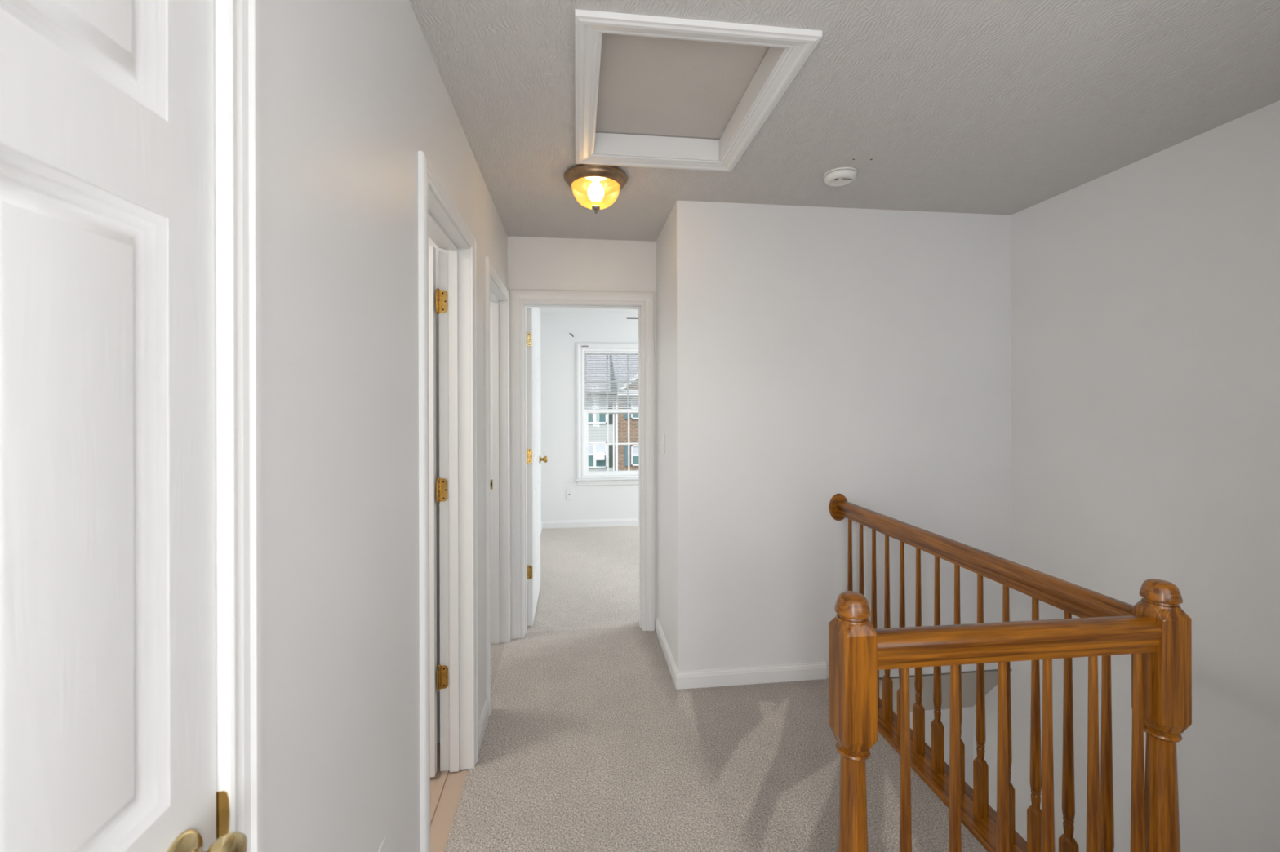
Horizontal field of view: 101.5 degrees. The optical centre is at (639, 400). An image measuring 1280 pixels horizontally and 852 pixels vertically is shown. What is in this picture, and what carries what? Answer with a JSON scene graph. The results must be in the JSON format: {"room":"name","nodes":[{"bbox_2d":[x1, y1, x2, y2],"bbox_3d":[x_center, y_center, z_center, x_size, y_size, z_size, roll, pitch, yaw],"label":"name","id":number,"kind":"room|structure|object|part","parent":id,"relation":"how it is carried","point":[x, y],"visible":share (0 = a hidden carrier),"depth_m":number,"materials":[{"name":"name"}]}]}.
{"room":"upstairs hallway landing","nodes":[
{"label":"upstairs hallway landing","id":0,"kind":"room"},
{"bbox_2d":[260,0,541,851],"bbox_3d":[-0.701,0.221,1.927,0.133,2.440,7.995,0,0,-7],"label":"wall","id":1,"kind":"structure","parent":0,"point":[353,91],"depth_m":0.95,"materials":[{"name":"paint"}]},
{"bbox_2d":[0,0,247,851],"bbox_3d":[-0.442,0.420,0.308,0.094,2.020,0.603,0,0,-7],"label":"door","id":2,"kind":"structure","parent":1,"relation":"in","point":[108,471],"depth_m":0.47,"materials":[{"name":"white paint"}]},
{"bbox_3d":[-0.454,0.487,0.550,0.060,0.061,0.061,0,0,-7],"label":"knob","id":3,"kind":"part","parent":2,"relation":"part of","materials":[{"name":"gold metal"}]},
{"bbox_2d":[213,0,230,839],"bbox_3d":[-0.505,0.413,0.300,0.126,2.054,0.647,0,0,-7],"label":"trim","id":4,"kind":"structure","parent":1,"relation":"attached to","point":[223,812],"depth_m":0.61,"materials":[{"name":"white paint"}]},
{"bbox_3d":[-0.486,0.483,0.609,0.015,0.056,0.002,0,0,-7],"label":"strike plate","id":5,"kind":"part","parent":4,"relation":"part of","materials":[{"name":"gold metal"}]},
{"bbox_2d":[220,0,262,851],"bbox_3d":[-0.442,0.391,0.307,0.018,2.098,0.727,0,0,-7],"label":"trim","id":6,"kind":"structure","parent":1,"relation":"attached to","point":[240,20],"depth_m":0.63,"materials":[{"name":"white paint"}]},
{"bbox_2d":[377,836,385,851],"bbox_3d":[-0.540,0.988,1.082,0.008,0.115,0.070,0,0,-7],"label":"wall outlet","id":7,"kind":"object","parent":1,"relation":"attached to","point":[382,846],"visible":1,"depth_m":1.10,"materials":[{"name":"white plastic"}]},
{"bbox_2d":[428,245,448,777],"bbox_3d":[-1.065,0.422,1.948,0.651,2.020,0.095,0,0,-8],"label":"door","id":8,"kind":"structure","parent":1,"relation":"in","point":[437,299],"depth_m":1.99,"materials":[{"name":"white paint"}]},
{"bbox_2d":[430,770,448,824],"bbox_3d":[-0.721,1.442,1.730,0.027,0.006,0.615,0,0,-7],"label":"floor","id":9,"kind":"structure","parent":1,"relation":"attached to","point":[434,801],"depth_m":1.92,"materials":[{"name":"beige plastic"}]},
{"bbox_2d":[417,151,478,851],"bbox_3d":[-0.617,0.391,1.742,0.018,2.098,0.733,0,0,-7],"label":"trim","id":10,"kind":"structure","parent":1,"relation":"attached to","point":[428,177],"depth_m":1.39,"materials":[{"name":"white paint"}]},
{"bbox_2d":[428,187,471,772],"bbox_3d":[-0.684,0.414,1.734,0.119,2.054,0.653,0,0,-7],"label":"trim","id":11,"kind":"structure","parent":1,"relation":"attached to","point":[454,251],"depth_m":2.04,"materials":[{"name":"white paint"}]},
{"bbox_2d":[478,698,488,753],"bbox_3d":[-0.678,1.399,2.246,0.012,0.083,0.283,0,0,-7],"label":"baseboard","id":12,"kind":"structure","parent":1,"relation":"attached to","point":[483,720],"depth_m":2.25,"materials":[{"name":"white paint"}]},
{"bbox_2d":[484,257,511,715],"bbox_3d":[-0.744,0.392,2.782,0.018,2.098,0.793,0,0,-7],"label":"trim","id":13,"kind":"structure","parent":1,"relation":"attached to","point":[490,271],"depth_m":2.40,"materials":[{"name":"white paint"}]},
{"bbox_2d":[489,276,507,644],"bbox_3d":[-0.811,0.414,2.775,0.119,2.054,0.713,0,0,-7],"label":"door","id":14,"kind":"structure","parent":1,"relation":"attached to","point":[498,303],"depth_m":3.11,"materials":[{"name":"white paint"}]},
{"bbox_2d":[526,307,547,626],"bbox_3d":[-0.744,0.419,3.673,0.153,2.020,0.726,0,0,-7],"label":"door","id":15,"kind":"structure","parent":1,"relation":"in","point":[534,459],"depth_m":3.40,"materials":[{"name":"white paint"}]},
{"bbox_3d":[-0.734,0.446,3.977,0.060,0.061,0.061,0,0,-7],"label":"knob","id":16,"kind":"part","parent":15,"relation":"part of","materials":[{"name":"gold metal"}]},
{"bbox_2d":[428,237,439,742],"bbox_3d":[-1.763,0.224,2.152,1.920,2.440,0.120,0,0,-7],"label":"wall","id":17,"kind":"structure","parent":0,"point":[431,242],"depth_m":2.20,"materials":[{"name":"paint"}]},
{"bbox_2d":[507,236,657,629],"bbox_3d":[1.075,0.215,3.467,4.032,2.440,0.118,0,0,-7],"label":"wall","id":18,"kind":"structure","parent":0,"point":[533,263],"depth_m":3.24,"materials":[{"name":"paint"}]},
{"bbox_2d":[509,288,654,639],"bbox_3d":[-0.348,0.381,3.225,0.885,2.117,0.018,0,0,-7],"label":"trim","id":19,"kind":"structure","parent":18,"relation":"attached to","point":[517,297],"depth_m":3.21,"materials":[{"name":"white paint"}]},
{"bbox_2d":[538,307,638,314],"bbox_3d":[0.812,-1.054,4.897,3.796,0.100,2.785,0,0,-7],"label":"ceiling","id":20,"kind":"structure","parent":0,"point":[541,309],"depth_m":5.80,"materials":[{"name":"white paint"}]},
{"bbox_2d":[540,312,639,520],"bbox_3d":[0.657,0.217,6.200,3.796,2.440,0.160,0,0,-7],"label":"wall","id":21,"kind":"structure","parent":0,"point":[557,346],"depth_m":5.94,"materials":[{"name":"white paint"}]},
{"bbox_2d":[566,489,572,499],"bbox_3d":[-0.802,1.066,5.935,0.070,0.115,0.012,0,0,-7],"label":"outlet","id":22,"kind":"object","parent":21,"relation":"attached to","point":[569,492],"visible":1,"depth_m":5.94,"materials":[{"name":"white plastic"}]},
{"bbox_2d":[540,518,639,533],"bbox_3d":[0.827,1.395,4.828,3.596,0.083,2.605,0,0,-7],"label":"baseboard","id":23,"kind":"structure","parent":21,"relation":"attached to","point":[623,522],"depth_m":5.96,"materials":[{"name":"white paint"}]},
{"bbox_2d":[576,342,638,485],"bbox_3d":[-0.254,0.151,6.051,0.970,1.626,0.175,0,0,-7],"label":"window","id":24,"kind":"structure","parent":21,"relation":"in","point":[584,477],"depth_m":5.99,"materials":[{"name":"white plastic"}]},
{"bbox_3d":[-0.247,0.895,6.011,0.970,0.022,0.095,0,0,-7],"label":"sill","id":25,"kind":"part","parent":24,"relation":"part of","materials":[{"name":"white paint"}]},
{"bbox_2d":[584,351,638,408],"bbox_3d":[-0.254,-0.242,6.039,0.762,0.652,0.029,0,0,-7],"label":"window blind","id":26,"kind":"object","parent":24,"relation":"attached to","point":[635,353],"visible":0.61,"depth_m":6.03,"materials":[{"name":"white plastic"}]},
{"bbox_3d":[-0.253,0.078,6.039,0.762,0.012,0.026,0,0,-7],"label":"rail","id":27,"kind":"part","parent":26,"relation":"part of","materials":[{"name":"white plastic"}]},
{"bbox_3d":[-0.263,-0.207,6.112,0.770,0.723,0.032,0,0,-7],"label":"sash","id":28,"kind":"part","parent":24,"relation":"part of","materials":[{"name":"white plastic"}]},
{"bbox_3d":[-0.256,0.479,6.077,0.770,0.770,0.032,0,0,-7],"label":"sash","id":29,"kind":"part","parent":24,"relation":"part of","materials":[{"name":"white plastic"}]},
{"bbox_2d":[656,209,673,657],"bbox_3d":[0.198,0.218,3.020,0.120,2.440,0.557,0,0,-7],"label":"wall","id":30,"kind":"structure","parent":0,"point":[664,240],"depth_m":2.98,"materials":[{"name":"paint"}]},
{"bbox_2d":[660,432,664,453],"bbox_3d":[0.129,0.245,3.023,0.017,0.115,0.070,0,0,-7],"label":"light switch","id":31,"kind":"object","parent":30,"relation":"attached to","point":[662,442],"visible":1,"depth_m":3.01,"materials":[{"name":"white plastic"}]},
{"bbox_3d":[0.135,0.245,3.023,0.005,0.115,0.070,0,0,-7],"label":"plate","id":32,"kind":"part","parent":31,"relation":"part of","materials":[{"name":"white plastic"}]},
{"bbox_2d":[430,525,987,851],"bbox_3d":[-0.023,1.549,3.530,5.700,0.220,5.015,0,0,-7],"label":"floor","id":33,"kind":"structure","parent":0,"point":[590,743],"depth_m":2.12,"materials":[{"name":"carpet"}]},
{"bbox_2d":[672,200,1012,677],"bbox_3d":[1.155,0.225,2.795,1.964,2.460,0.120,0,0,-7],"label":"wall","id":34,"kind":"structure","parent":0,"point":[864,356],"depth_m":2.71,"materials":[{"name":"paint"}]},
{"bbox_2d":[655,617,826,689],"bbox_3d":[0.531,1.396,2.986,0.790,0.083,0.675,0,0,-7],"label":"baseboard","id":35,"kind":"structure","parent":34,"relation":"attached to","point":[817,670],"depth_m":2.66,"materials":[{"name":"white paint"}]},
{"bbox_2d":[408,0,1279,241],"bbox_3d":[0.889,-1.054,0.679,2.996,0.101,5.372,0,0,-7],"label":"ceiling","id":36,"kind":"structure","parent":0,"point":[988,107],"depth_m":1.73,"materials":[{"name":"grey paint"}]},
{"bbox_2d":[564,164,627,213],"bbox_3d":[-0.197,-0.917,2.334,0.284,0.167,0.284,0,0,-7],"label":"ceiling light","id":37,"kind":"object","parent":36,"relation":"attached to","point":[596,188],"visible":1,"depth_m":2.26,"materials":[{"name":"yellow glass"}]},
{"bbox_2d":[574,8,822,172],"bbox_3d":[0.113,-1.040,1.796,0.665,0.117,0.843,0,0,-7],"label":"attic hatch","id":38,"kind":"object","parent":36,"relation":"attached to","point":[651,91],"visible":0.94,"depth_m":1.76,"materials":[{"name":"white paint"}]},
{"bbox_3d":[0.113,-1.093,1.796,0.535,0.011,0.713,0,0,-7],"label":"panel","id":39,"kind":"part","parent":38,"relation":"part of","materials":[{"name":"white paint"}]},
{"bbox_2d":[823,167,857,186],"bbox_3d":[0.886,-0.985,2.315,0.141,0.037,0.141,0,0,-7],"label":"smoke detector","id":40,"kind":"object","parent":36,"relation":"attached to","point":[841,176],"visible":1,"depth_m":2.28,"materials":[{"name":"white plastic"}]},
{"bbox_3d":[0.886,-1.000,2.315,0.141,0.007,0.141,0,0,-7],"label":"mounting plate","id":41,"kind":"part","parent":40,"relation":"part of","materials":[{"name":"white plastic"}]},
{"bbox_2d":[896,706,973,788],"bbox_3d":[1.116,2.980,3.087,1.746,2.310,0.140,0,0,-7],"label":"wall","id":42,"kind":"structure","parent":0,"point":[966,736],"depth_m":3.12,"materials":[{"name":"paint"}]},
{"bbox_2d":[879,669,1012,713],"bbox_3d":[1.131,1.648,2.934,1.746,0.365,0.407,0,0,-7],"label":"wall","id":43,"kind":"structure","parent":0,"point":[968,678],"depth_m":2.91,"materials":[{"name":"beige paint"}]},
{"bbox_2d":[973,100,1279,851],"bbox_3d":[2.212,1.562,1.770,0.120,5.140,3.020,0,0,-7],"label":"wall","id":44,"kind":"structure","parent":0,"point":[1145,292],"depth_m":2.10,"materials":[{"name":"paint"}]},
{"bbox_3d":[0.864,2.881,1.391,0.815,2.510,2.595,0,0,-7],"label":"wall","id":45,"kind":"structure","parent":0,"visible":0},
{"bbox_2d":[828,493,1191,851],"bbox_3d":[0.774,1.021,1.912,0.874,1.201,1.540,0,0,-7],"label":"stair railing","id":46,"kind":"object","parent":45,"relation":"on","point":[1156,631],"visible":1,"depth_m":1.21,"materials":[{"name":"brown wood"}]},
{"bbox_3d":[1.135,1.426,1.998,0.138,0.022,1.457,0,0,-7],"label":"floor plate","id":47,"kind":"part","parent":46,"relation":"part of","materials":[{"name":"brown wood"}]},
{"bbox_3d":[1.137,0.550,1.990,0.067,0.081,1.445,0,0,-7],"label":"handrail","id":48,"kind":"part","parent":46,"relation":"part of","materials":[{"name":"brown wood"}]},
{"bbox_3d":[0.849,0.545,1.191,0.698,0.079,0.067,0,0,-7],"label":"handrail","id":49,"kind":"part","parent":46,"relation":"part of","materials":[{"name":"brown wood"}]},
{"label":"outside","id":50,"kind":"structure","parent":0,"visible":0},
{"bbox_3d":[-4.104,4.501,33.747,80.000,0.100,52.005,0,0,-7],"label":"ground","id":51,"kind":"structure","parent":50,"visible":0},
{"bbox_2d":[586,355,638,471],"bbox_3d":[-1.627,0.243,21.602,12.400,8.400,6.720,0,0,-7],"label":"neighbor house","id":52,"kind":"structure","parent":51,"relation":"on","point":[618,423],"depth_m":18.89,"materials":[{"name":"grey"}]},
{"bbox_2d":[586,398,605,408],"bbox_3d":[-1.927,0.104,18.896,1.450,0.480,0.030,0,0,-7],"label":"curtain","id":53,"kind":"object","parent":52,"relation":"hanging from","point":[587,398],"depth_m":18.92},
{"bbox_3d":[-1.926,0.584,18.896,1.450,0.480,0.030,0,0,-7],"label":"pane","id":54,"kind":"part","parent":52,"relation":"part of","materials":[{"name":"clear glass"}]},
{"bbox_3d":[-1.921,2.189,18.896,1.450,0.470,0.030,0,0,-7],"label":"pane","id":55,"kind":"part","parent":52,"relation":"part of","materials":[{"name":"clear glass"}]},
{"bbox_2d":[588,444,605,453],"bbox_3d":[-1.923,1.719,18.896,1.450,0.470,0.030,0,0,-7],"label":"curtain","id":56,"kind":"object","parent":52,"relation":"hanging from","point":[593,449],"depth_m":18.92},
{"bbox_2d":[608,401,612,423],"bbox_3d":[-1.076,0.407,18.982,0.130,0.830,0.046,0,0,-7],"label":"shutter","id":57,"kind":"object","parent":52,"relation":"hanging from","point":[610,415],"depth_m":18.96,"materials":[{"name":"grey"}]},
{"bbox_2d":[608,444,612,467],"bbox_3d":[-1.071,1.997,18.982,0.130,0.830,0.046,0,0,-7],"label":"shutter","id":58,"kind":"object","parent":52,"relation":"hanging from","point":[610,446],"depth_m":18.96,"materials":[{"name":"grey"}]},
{"bbox_3d":[-0.853,2.131,18.935,0.070,4.620,0.400,0,0,-7],"label":"corner trim","id":59,"kind":"part","parent":52,"relation":"part of","materials":[{"name":"white"}]},
{"bbox_2d":[624,400,630,419],"bbox_3d":[-0.460,0.300,18.807,0.200,0.720,0.048,0,0,-7],"label":"shutter","id":60,"kind":"object","parent":52,"relation":"hanging from","point":[625,415],"depth_m":18.78,"materials":[{"name":"blue"}]},
{"bbox_2d":[624,444,630,466],"bbox_3d":[-0.455,1.970,18.807,0.200,0.740,0.048,0,0,-7],"label":"shutter","id":61,"kind":"object","parent":52,"relation":"hanging from","point":[625,446],"depth_m":18.78,"materials":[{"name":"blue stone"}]},
{"bbox_3d":[0.169,0.468,18.899,0.990,0.380,0.030,0,0,-7],"label":"pane","id":62,"kind":"part","parent":52,"relation":"part of","materials":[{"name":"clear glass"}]},
{"bbox_2d":[632,400,638,407],"bbox_3d":[0.168,0.088,18.899,0.990,0.380,0.030,0,0,-7],"label":"curtain","id":63,"kind":"object","parent":52,"relation":"hanging from","point":[633,400],"depth_m":18.84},
{"bbox_3d":[0.174,2.153,18.899,0.990,0.370,0.030,0,0,-7],"label":"pane","id":64,"kind":"part","parent":52,"relation":"part of","materials":[{"name":"clear glass"}]},
{"bbox_2d":[632,446,638,454],"bbox_3d":[0.173,1.783,18.899,0.990,0.370,0.030,0,0,-7],"label":"curtain","id":65,"kind":"object","parent":52,"relation":"hanging from","point":[635,449],"depth_m":18.84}
]}

